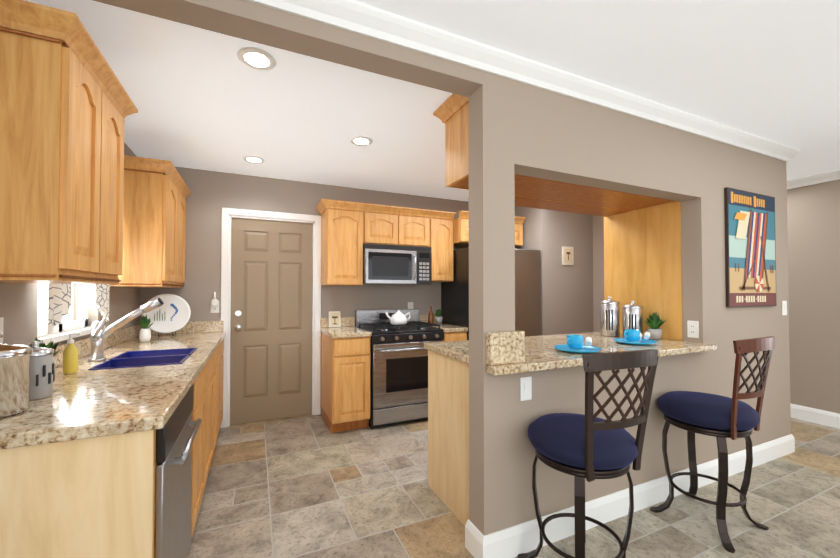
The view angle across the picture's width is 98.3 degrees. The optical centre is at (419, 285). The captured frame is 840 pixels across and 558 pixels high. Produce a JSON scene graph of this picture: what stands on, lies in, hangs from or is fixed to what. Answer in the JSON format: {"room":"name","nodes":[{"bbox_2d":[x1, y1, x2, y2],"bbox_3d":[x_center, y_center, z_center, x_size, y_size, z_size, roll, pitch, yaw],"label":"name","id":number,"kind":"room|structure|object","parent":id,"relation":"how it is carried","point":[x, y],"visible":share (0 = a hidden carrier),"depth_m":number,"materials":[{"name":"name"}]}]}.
{"room":"kitchen","nodes":[
{"label":"kitchen","id":0,"kind":"room"},
{"bbox_2d":[0,142,140,346],"bbox_3d":[-1.454,0.085,0.797,0.130,2.460,9.200,0,-1,-24],"label":"wall","id":1,"kind":"structure","parent":0,"point":[19,308],"depth_m":1.68,"materials":[{"name":"beige paint"}]},
{"bbox_2d":[0,317,3,343],"bbox_3d":[-1.658,0.186,1.417,0.010,0.120,0.110,0,-1,-24],"label":"switch plate","id":2,"kind":"object","parent":1,"relation":"attached to","point":[1,327],"visible":0.66,"depth_m":1.45,"materials":[{"name":"white plastic"}]},
{"bbox_2d":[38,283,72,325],"bbox_3d":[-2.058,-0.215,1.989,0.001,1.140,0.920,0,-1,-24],"label":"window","id":3,"kind":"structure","parent":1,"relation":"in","point":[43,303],"depth_m":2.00,"materials":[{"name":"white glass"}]},
{"bbox_2d":[0,0,137,283],"bbox_3d":[-1.471,-0.461,1.458,0.374,0.895,0.716,0,-1,-24],"label":"upper cabinet","id":4,"kind":"object","parent":1,"relation":"attached to","point":[67,106],"visible":1,"depth_m":1.24,"materials":[{"name":"brown wood"}]},
{"bbox_2d":[37,284,104,344],"bbox_3d":[-1.972,-0.199,2.028,0.120,0.970,0.780,0,-1,-24],"label":"window","id":5,"kind":"structure","parent":1,"relation":"in","point":[81,321],"depth_m":2.13,"materials":[{"name":"white"}]},
{"bbox_2d":[48,284,108,334],"bbox_3d":[-1.904,-0.244,2.054,0.040,0.960,0.790,0,-1,-24],"label":"valance","id":6,"kind":"object","parent":5,"relation":"attached to","point":[59,300],"visible":0.12,"depth_m":1.84,"materials":[{"name":"white fabric"}]},
{"bbox_2d":[53,338,115,369],"bbox_3d":[-1.937,0.363,2.044,0.020,0.105,2.618,0,-1,-24],"label":"backsplash","id":7,"kind":"structure","parent":1,"relation":"attached to","point":[82,344],"depth_m":2.05,"materials":[{"name":"beige stone"}]},
{"bbox_2d":[109,155,190,287],"bbox_3d":[-2.132,-0.437,2.915,0.374,0.895,0.896,0,-1,-24],"label":"upper cabinet","id":8,"kind":"object","parent":1,"relation":"attached to","point":[157,192],"visible":0.92,"depth_m":2.59,"materials":[{"name":"brown wood"}]},
{"bbox_2d":[140,167,468,417],"bbox_3d":[-0.276,0.143,4.313,4.920,2.460,0.130,0,-1,-24],"label":"wall","id":9,"kind":"structure","parent":0,"point":[210,196],"depth_m":3.66,"materials":[{"name":"beige paint"}]},
{"bbox_2d":[150,322,223,333],"bbox_3d":[-2.177,0.385,3.362,0.633,0.105,0.020,0,-1,-24],"label":"backsplash","id":10,"kind":"structure","parent":9,"relation":"attached to","point":[191,327],"depth_m":3.40,"materials":[{"name":"beige stone"}]},
{"bbox_2d":[210,300,218,312],"bbox_3d":[-1.960,0.200,3.471,0.072,0.118,0.009,0,-1,-24],"label":"electrical outlet plate","id":11,"kind":"object","parent":9,"relation":"attached to","point":[214,309],"visible":0.6,"depth_m":3.47,"materials":[{"name":"white plastic"}]},
{"bbox_2d":[212,292,217,305],"bbox_3d":[-1.951,0.127,3.454,0.050,0.135,0.030,0,-1,-24],"label":"plug-in air freshener","id":12,"kind":"object","parent":11,"relation":"attached to","point":[214,301],"visible":0.96,"depth_m":3.44,"materials":[{"name":"white plastic"}]},
{"bbox_2d":[220,207,320,427],"bbox_3d":[-1.512,0.307,3.741,0.940,2.115,0.146,0,-1,-24],"label":"door frame","id":13,"kind":"structure","parent":9,"relation":"attached to","point":[228,214],"depth_m":3.65,"materials":[{"name":"white wood"}]},
{"bbox_2d":[230,218,312,424],"bbox_3d":[-1.486,0.346,3.695,0.780,2.025,0.119,0,-1,-24],"label":"door","id":14,"kind":"structure","parent":9,"relation":"in","point":[271,327],"depth_m":3.70,"materials":[{"name":"beige paint"}]},
{"bbox_2d":[316,199,364,285],"bbox_3d":[-0.837,-0.423,3.782,0.428,0.835,0.386,0,-1,-24],"label":"upper cabinet","id":15,"kind":"object","parent":9,"relation":"attached to","point":[341,243],"visible":1,"depth_m":3.66,"materials":[{"name":"brown wood"}]},
{"bbox_2d":[363,203,431,246],"bbox_3d":[-0.296,-0.634,4.031,0.758,0.405,0.386,0,-1,-24],"label":"upper cabinet","id":16,"kind":"object","parent":9,"relation":"attached to","point":[392,225],"visible":0.96,"depth_m":3.88,"materials":[{"name":"brown wood"}]},
{"bbox_2d":[363,244,431,284],"bbox_3d":[-0.283,-0.219,3.995,0.750,0.405,0.444,0,-1,-24],"label":"microwave","id":17,"kind":"object","parent":16,"relation":"attached to","point":[394,265],"visible":1,"depth_m":3.82,"materials":[{"name":"silver metal"}]},
{"bbox_2d":[408,302,412,308],"bbox_3d":[-0.111,0.254,4.309,0.072,0.118,0.009,0,-1,-24],"label":"outlet","id":18,"kind":"object","parent":9,"relation":"attached to","point":[410,305],"visible":0.73,"depth_m":4.30,"materials":[{"name":"white plastic"}]},
{"bbox_2d":[429,210,455,281],"bbox_3d":[0.189,-0.440,4.248,0.303,0.785,0.386,0,-1,-24],"label":"upper cabinet","id":19,"kind":"object","parent":9,"relation":"attached to","point":[441,234],"visible":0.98,"depth_m":4.11,"materials":[{"name":"brown wood"}]},
{"bbox_2d":[453,210,525,247],"bbox_3d":[0.766,-0.657,4.448,0.900,0.345,0.506,0,-1,-24],"label":"upper cabinet","id":20,"kind":"object","parent":9,"relation":"attached to","point":[461,231],"visible":0.25,"depth_m":4.15,"materials":[{"name":"brown wood"}]},
{"bbox_2d":[24,0,839,201],"bbox_3d":[1.342,-1.153,2.087,6.270,0.060,9.200,0,-1,-24],"label":"ceiling","id":21,"kind":"structure","parent":0,"point":[202,99],"depth_m":2.00,"materials":[{"name":"white paint"}]},
{"bbox_2d":[243,155,263,163],"bbox_3d":[-1.450,-1.099,3.169,0.176,0.011,0.176,0,-1,-24],"label":"recessed light","id":22,"kind":"object","parent":21,"relation":"in","point":[253,159],"visible":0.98,"depth_m":3.16,"materials":[{"name":"white"}]},
{"bbox_2d":[237,47,275,69],"bbox_3d":[-0.808,-1.122,1.802,0.176,0.011,0.176,0,-1,-24],"label":"recessed light","id":23,"kind":"object","parent":21,"relation":"in","point":[256,58],"visible":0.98,"depth_m":1.79,"materials":[{"name":"white"}]},
{"bbox_2d":[350,136,372,145],"bbox_3d":[-0.449,-1.105,2.778,0.176,0.011,0.176,0,-1,-24],"label":"recessed light","id":24,"kind":"object","parent":21,"relation":"in","point":[361,140],"visible":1,"depth_m":2.76,"materials":[{"name":"white glass"}]},
{"bbox_2d":[93,0,790,535],"bbox_3d":[0.761,0.106,2.027,4.920,2.460,0.130,0,-1,-24],"label":"wall","id":25,"kind":"structure","parent":0,"point":[517,128],"depth_m":1.94,"materials":[{"name":"beige paint"}]},
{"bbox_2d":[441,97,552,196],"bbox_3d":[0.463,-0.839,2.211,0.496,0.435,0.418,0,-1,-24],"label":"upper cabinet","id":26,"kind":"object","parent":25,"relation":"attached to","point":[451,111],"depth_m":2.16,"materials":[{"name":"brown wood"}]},
{"bbox_2d":[246,0,799,161],"bbox_3d":[0.828,-1.083,1.972,4.982,0.085,0.062,0,-1,-24],"label":"crown molding","id":27,"kind":"structure","parent":25,"relation":"attached to","point":[353,16],"depth_m":1.78,"materials":[{"name":"white paint"}]},
{"bbox_2d":[520,376,531,400],"bbox_3d":[0.539,0.523,1.842,0.072,0.118,0.010,0,-1,-24],"label":"light switch","id":28,"kind":"object","parent":25,"relation":"attached to","point":[525,388],"visible":1,"depth_m":1.84,"materials":[{"name":"white plastic"}]},
{"bbox_2d":[515,181,600,204],"bbox_3d":[0.826,-0.836,2.376,0.537,0.435,0.418,0,-1,-24],"label":"upper cabinet","id":29,"kind":"object","parent":25,"relation":"attached to","point":[553,194],"depth_m":2.42,"materials":[{"name":"brown wood"}]},
{"bbox_2d":[561,189,648,208],"bbox_3d":[1.209,-0.833,2.549,0.537,0.435,0.418,0,-1,-24],"label":"upper cabinet","id":30,"kind":"object","parent":25,"relation":"attached to","point":[602,200],"depth_m":2.60,"materials":[{"name":"brown wood"}]},
{"bbox_2d":[477,434,794,557],"bbox_3d":[1.649,1.271,2.331,2.976,0.140,0.016,0,-1,-24],"label":"baseboard","id":31,"kind":"structure","parent":25,"relation":"attached to","point":[514,541],"depth_m":2.08,"materials":[{"name":"white wood"}]},
{"bbox_2d":[601,197,674,212],"bbox_3d":[1.568,-0.831,2.712,0.485,0.435,0.418,0,-1,-24],"label":"upper cabinet","id":32,"kind":"object","parent":25,"relation":"attached to","point":[645,202],"depth_m":2.76,"materials":[{"name":"brown wood"}]},
{"bbox_2d":[687,321,698,337],"bbox_3d":[1.906,0.304,2.538,0.009,0.118,0.072,0,-1,-24],"label":"outlet","id":33,"kind":"object","parent":25,"relation":"attached to","point":[692,329],"visible":1,"depth_m":2.53,"materials":[{"name":"white plastic"}]},
{"bbox_2d":[724,187,776,306],"bbox_3d":[2.501,-0.273,2.736,0.670,0.860,0.025,0,-1,-24],"label":"poster","id":34,"kind":"object","parent":25,"relation":"attached to","point":[750,256],"visible":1,"depth_m":2.71,"materials":[{"name":"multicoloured paper"}]},
{"bbox_2d":[782,301,786,314],"bbox_3d":[2.957,0.181,2.945,0.072,0.118,0.010,0,-1,-24],"label":"light switch","id":35,"kind":"object","parent":25,"relation":"attached to","point":[784,307],"visible":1,"depth_m":2.94,"materials":[{"name":"white plastic"}]},
{"bbox_2d":[187,414,839,557],"bbox_3d":[1.342,1.366,2.045,6.270,0.060,9.200,0,-1,-24],"label":"floor","id":36,"kind":"structure","parent":0,"point":[308,486],"depth_m":2.20,"materials":[{"name":"tile"}]},
{"bbox_2d":[0,374,199,557],"bbox_3d":[-1.249,0.884,1.299,0.664,0.880,0.682,0,-1,-24],"label":"base cabinet","id":37,"kind":"object","parent":36,"relation":"on","point":[107,449],"depth_m":1.08,"materials":[{"name":"brown wood"}]},
{"bbox_2d":[0,330,225,449],"bbox_3d":[-1.638,0.438,2.173,0.673,0.040,2.628,0,-1,-24],"label":"countertop","id":38,"kind":"structure","parent":37,"relation":"on","point":[84,405],"depth_m":1.29,"materials":[{"name":"beige stone"}]},
{"bbox_2d":[0,333,33,417],"bbox_3d":[-1.325,0.273,1.127,0.172,0.253,0.202,0,-1,-24],"label":"stockpot","id":39,"kind":"object","parent":38,"relation":"on","point":[14,379],"visible":1,"depth_m":1.12,"materials":[{"name":"silver metal"}]},
{"bbox_2d":[30,341,54,400],"bbox_3d":[-1.385,0.301,1.308,0.096,0.203,0.096,0,-1,-24],"label":"canister","id":40,"kind":"object","parent":38,"relation":"on","point":[42,374],"visible":0.67,"depth_m":1.29,"materials":[{"name":"grey metal"}]},
{"bbox_2d":[29,337,60,365],"bbox_3d":[-1.583,0.304,1.520,0.116,0.204,0.134,0,-1,-24],"label":"potted plant","id":41,"kind":"object","parent":38,"relation":"on","point":[51,345],"visible":0.12,"depth_m":1.54,"materials":[{"name":"green plant"}]},
{"bbox_2d":[62,333,80,373],"bbox_3d":[-1.631,0.316,1.702,0.061,0.186,0.052,0,-1,-24],"label":"soap bottle","id":42,"kind":"object","parent":38,"relation":"on","point":[70,358],"visible":1,"depth_m":1.69,"materials":[{"name":"yellow plastic"}]},
{"bbox_2d":[84,298,163,361],"bbox_3d":[-1.663,0.242,2.059,0.341,0.347,0.101,0,-1,-24],"label":"faucet","id":43,"kind":"object","parent":38,"relation":"on","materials":[{"name":"silver metal"}]},
{"bbox_2d":[88,346,195,369],"bbox_3d":[-1.563,0.520,2.114,0.385,0.214,0.578,0,-1,-24],"label":"sink","id":44,"kind":"object","parent":38,"relation":"in","point":[178,353],"depth_m":2.13,"materials":[{"name":"blue ceramic"}]},
{"bbox_2d":[138,315,152,341],"bbox_3d":[-2.098,0.322,2.782,0.113,0.209,0.109,0,-1,-24],"label":"potted plant","id":45,"kind":"object","parent":38,"relation":"on","point":[145,333],"visible":1,"depth_m":2.76,"materials":[{"name":"green plant"}]},
{"bbox_2d":[142,294,190,335],"bbox_3d":[-2.197,0.251,3.170,0.340,0.361,0.187,0,-1,-24],"label":"platter","id":46,"kind":"object","parent":38,"relation":"on","point":[172,314],"visible":0.83,"depth_m":3.15,"materials":[{"name":"white ceramic"}]},
{"bbox_2d":[196,358,211,519],"bbox_3d":[-1.509,0.893,1.872,0.664,0.880,0.576,0,-1,-24],"label":"base cabinet","id":47,"kind":"object","parent":36,"relation":"on","point":[204,443],"depth_m":2.16,"materials":[{"name":"brown wood"}]},
{"bbox_2d":[212,346,219,457],"bbox_3d":[-1.695,0.900,2.280,0.664,0.880,0.566,0,-1,-24],"label":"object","id":48,"kind":"object","parent":36,"relation":"on","point":[217,347],"depth_m":2.68,"materials":[{"name":"brown wood"}]},
{"bbox_2d":[216,342,223,441],"bbox_3d":[-1.903,0.908,2.738,0.664,0.880,0.582,0,-1,-24],"label":"base cabinet","id":49,"kind":"object","parent":36,"relation":"on","point":[219,353],"depth_m":3.09,"materials":[{"name":"brown wood"}]},
{"bbox_2d":[320,317,371,432],"bbox_3d":[-0.761,0.850,3.646,0.371,1.025,0.658,0,-1,-24],"label":"base cabinet","id":50,"kind":"object","parent":36,"relation":"on","point":[345,371],"visible":0.96,"depth_m":3.38,"materials":[{"name":"brown wood"}]},
{"bbox_2d":[320,317,371,337],"bbox_3d":[-0.761,0.410,3.654,0.371,0.145,0.658,0,-1,-24],"label":"countertop","id":51,"kind":"structure","parent":50,"relation":"on","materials":[{"name":"stone"}]},
{"bbox_2d":[328,311,340,326],"bbox_3d":[-0.916,0.360,3.904,0.130,0.169,0.035,0,-1,-24],"label":"framed picture","id":52,"kind":"object","parent":51,"relation":"on","point":[334,317],"visible":0.94,"depth_m":3.90,"materials":[{"name":"beige paper"}]},
{"bbox_2d":[355,309,443,428],"bbox_3d":[-0.221,0.816,3.840,0.764,1.100,0.738,0,-1,-24],"label":"gas range","id":53,"kind":"object","parent":36,"relation":"on","point":[399,377],"visible":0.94,"depth_m":3.54,"materials":[{"name":"silver metal"}]},
{"bbox_2d":[385,310,410,324],"bbox_3d":[-0.231,0.332,3.830,0.288,0.150,0.180,0,-1,-24],"label":"kettle","id":54,"kind":"object","parent":53,"relation":"on","point":[398,318],"visible":1,"depth_m":3.77,"materials":[{"name":"white ceramic"}]},
{"bbox_2d":[420,314,467,341],"bbox_3d":[0.247,0.858,4.103,0.290,1.025,0.658,0,-1,-24],"label":"base cabinet","id":55,"kind":"object","parent":36,"relation":"on","point":[454,333],"visible":0.23,"depth_m":3.84,"materials":[{"name":"brown wood"}]},
{"bbox_2d":[420,314,467,332],"bbox_3d":[0.248,0.418,4.111,0.288,0.145,0.658,0,-1,-24],"label":"countertop","id":56,"kind":"structure","parent":55,"relation":"on","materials":[{"name":"stone"}]},
{"bbox_2d":[428,306,433,323],"bbox_3d":[0.124,0.340,4.178,0.064,0.220,0.063,0,-1,-24],"label":"oil bottle","id":57,"kind":"object","parent":56,"relation":"on","point":[430,317],"visible":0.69,"depth_m":4.16,"materials":[{"name":"brown glass"}]},
{"bbox_2d":[435,309,442,323],"bbox_3d":[0.219,0.352,4.281,0.090,0.198,0.119,0,-1,-24],"label":"pot","id":58,"kind":"object","parent":56,"relation":"on","point":[438,319],"visible":0.98,"depth_m":4.25,"materials":[{"name":"grey"}]},
{"bbox_2d":[441,247,540,339],"bbox_3d":[0.840,0.483,4.274,0.895,1.780,0.833,0,-1,-24],"label":"refrigerator","id":59,"kind":"object","parent":36,"relation":"on","point":[455,302],"visible":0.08,"depth_m":4.08,"materials":[{"name":"black metal"}]},
{"bbox_2d":[428,351,555,525],"bbox_3d":[0.411,0.885,2.281,0.508,0.911,0.640,0,-1,-24],"label":"base cabinet","id":60,"kind":"object","parent":36,"relation":"on","point":[448,380],"depth_m":2.15,"materials":[{"name":"brown wood"}]},
{"bbox_2d":[424,332,683,366],"bbox_3d":[0.952,0.412,2.541,1.738,0.039,0.652,0,-1,-24],"label":"countertop","id":61,"kind":"structure","parent":60,"relation":"on","point":[520,346],"depth_m":2.20,"materials":[{"name":"beige stone"}]},
{"bbox_2d":[554,335,600,352],"bbox_3d":[0.926,0.338,2.143,0.260,0.092,0.260,0,-1,-24],"label":"cup","id":62,"kind":"object","parent":61,"relation":"on","point":[574,344],"visible":1,"depth_m":2.11,"materials":[{"name":"blue ceramic"}]},
{"bbox_2d":[600,297,619,335],"bbox_3d":[1.516,0.242,2.901,0.140,0.310,0.140,0,-1,-24],"label":"steel canister","id":63,"kind":"object","parent":61,"relation":"on","point":[610,315],"visible":1,"depth_m":2.85,"materials":[{"name":"silver metal"}]},
{"bbox_2d":[622,301,642,337],"bbox_3d":[1.635,0.255,2.795,0.140,0.280,0.140,0,-1,-24],"label":"steel canister","id":64,"kind":"object","parent":61,"relation":"on","point":[632,313],"visible":0.85,"depth_m":2.74,"materials":[{"name":"silver metal"}]},
{"bbox_2d":[613,329,657,344],"bbox_3d":[1.453,0.344,2.458,0.259,0.092,0.259,0,-1,-24],"label":"cup","id":65,"kind":"object","parent":61,"relation":"on","point":[633,336],"visible":1,"depth_m":2.43,"materials":[{"name":"blue ceramic"}]},
{"bbox_2d":[644,312,665,339],"bbox_3d":[1.726,0.291,2.694,0.168,0.205,0.114,0,-1,-24],"label":"pot","id":66,"kind":"object","parent":61,"relation":"on","point":[654,323],"visible":1,"depth_m":2.67,"materials":[{"name":"grey"}]},
{"bbox_2d":[518,349,658,557],"bbox_3d":[0.750,0.797,1.652,0.463,1.073,0.517,0,-1,-24],"label":"bar stool","id":67,"kind":"object","parent":36,"relation":"on","point":[589,446],"visible":1,"depth_m":1.49,"materials":[{"name":"brown metal"}]},
{"bbox_2d":[604,201,682,340],"bbox_3d":[2.217,0.134,3.117,1.042,2.440,0.648,0,-1,-24],"label":"pantry cabinet","id":68,"kind":"object","parent":36,"relation":"on","point":[643,257],"visible":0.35,"depth_m":2.83,"materials":[{"name":"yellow wood"}]},
{"bbox_2d":[650,336,774,552],"bbox_3d":[1.654,0.804,2.067,0.463,1.073,0.518,0,-1,-24],"label":"bar stool","id":69,"kind":"object","parent":36,"relation":"on","point":[720,418],"visible":1,"depth_m":1.93,"materials":[{"name":"brown metal"}]},
{"bbox_2d":[515,206,592,335],"bbox_3d":[1.627,0.150,4.693,0.820,2.460,0.750,0,-1,-24],"label":"wall","id":70,"kind":"structure","parent":0,"point":[566,299],"depth_m":4.34,"materials":[{"name":"beige paint"}]},
{"bbox_2d":[562,246,573,264],"bbox_3d":[1.767,-0.356,4.342,0.180,0.220,0.016,0,-1,-24],"label":"framed picture","id":71,"kind":"object","parent":70,"relation":"attached to","point":[567,255],"visible":0.98,"depth_m":4.33,"materials":[{"name":"beige"}]},
{"bbox_2d":[593,215,603,331],"bbox_3d":[2.027,0.155,4.995,0.160,2.460,4.230,0,-1,-24],"label":"wall","id":72,"kind":"structure","parent":0,"point":[598,259],"depth_m":4.46,"materials":[{"name":"beige paint"}]},
{"bbox_2d":[787,180,839,413],"bbox_3d":[4.137,0.127,3.334,0.130,2.460,9.200,0,-1,-24],"label":"wall","id":73,"kind":"structure","parent":0,"point":[813,220],"depth_m":3.62,"materials":[{"name":"beige paint"}]},
{"bbox_2d":[787,169,839,188],"bbox_3d":[4.050,-1.061,3.314,0.062,0.085,9.000,0,-1,-24],"label":"crown molding","id":74,"kind":"structure","parent":73,"relation":"attached to","point":[833,175],"depth_m":3.60,"materials":[{"name":"white"}]},
{"bbox_2d":[790,403,839,428],"bbox_3d":[4.071,1.287,3.285,0.016,0.140,9.000,0,-1,-24],"label":"baseboard","id":75,"kind":"structure","parent":73,"relation":"attached to","point":[818,416],"depth_m":3.60,"materials":[{"name":"white wood"}]}
]}

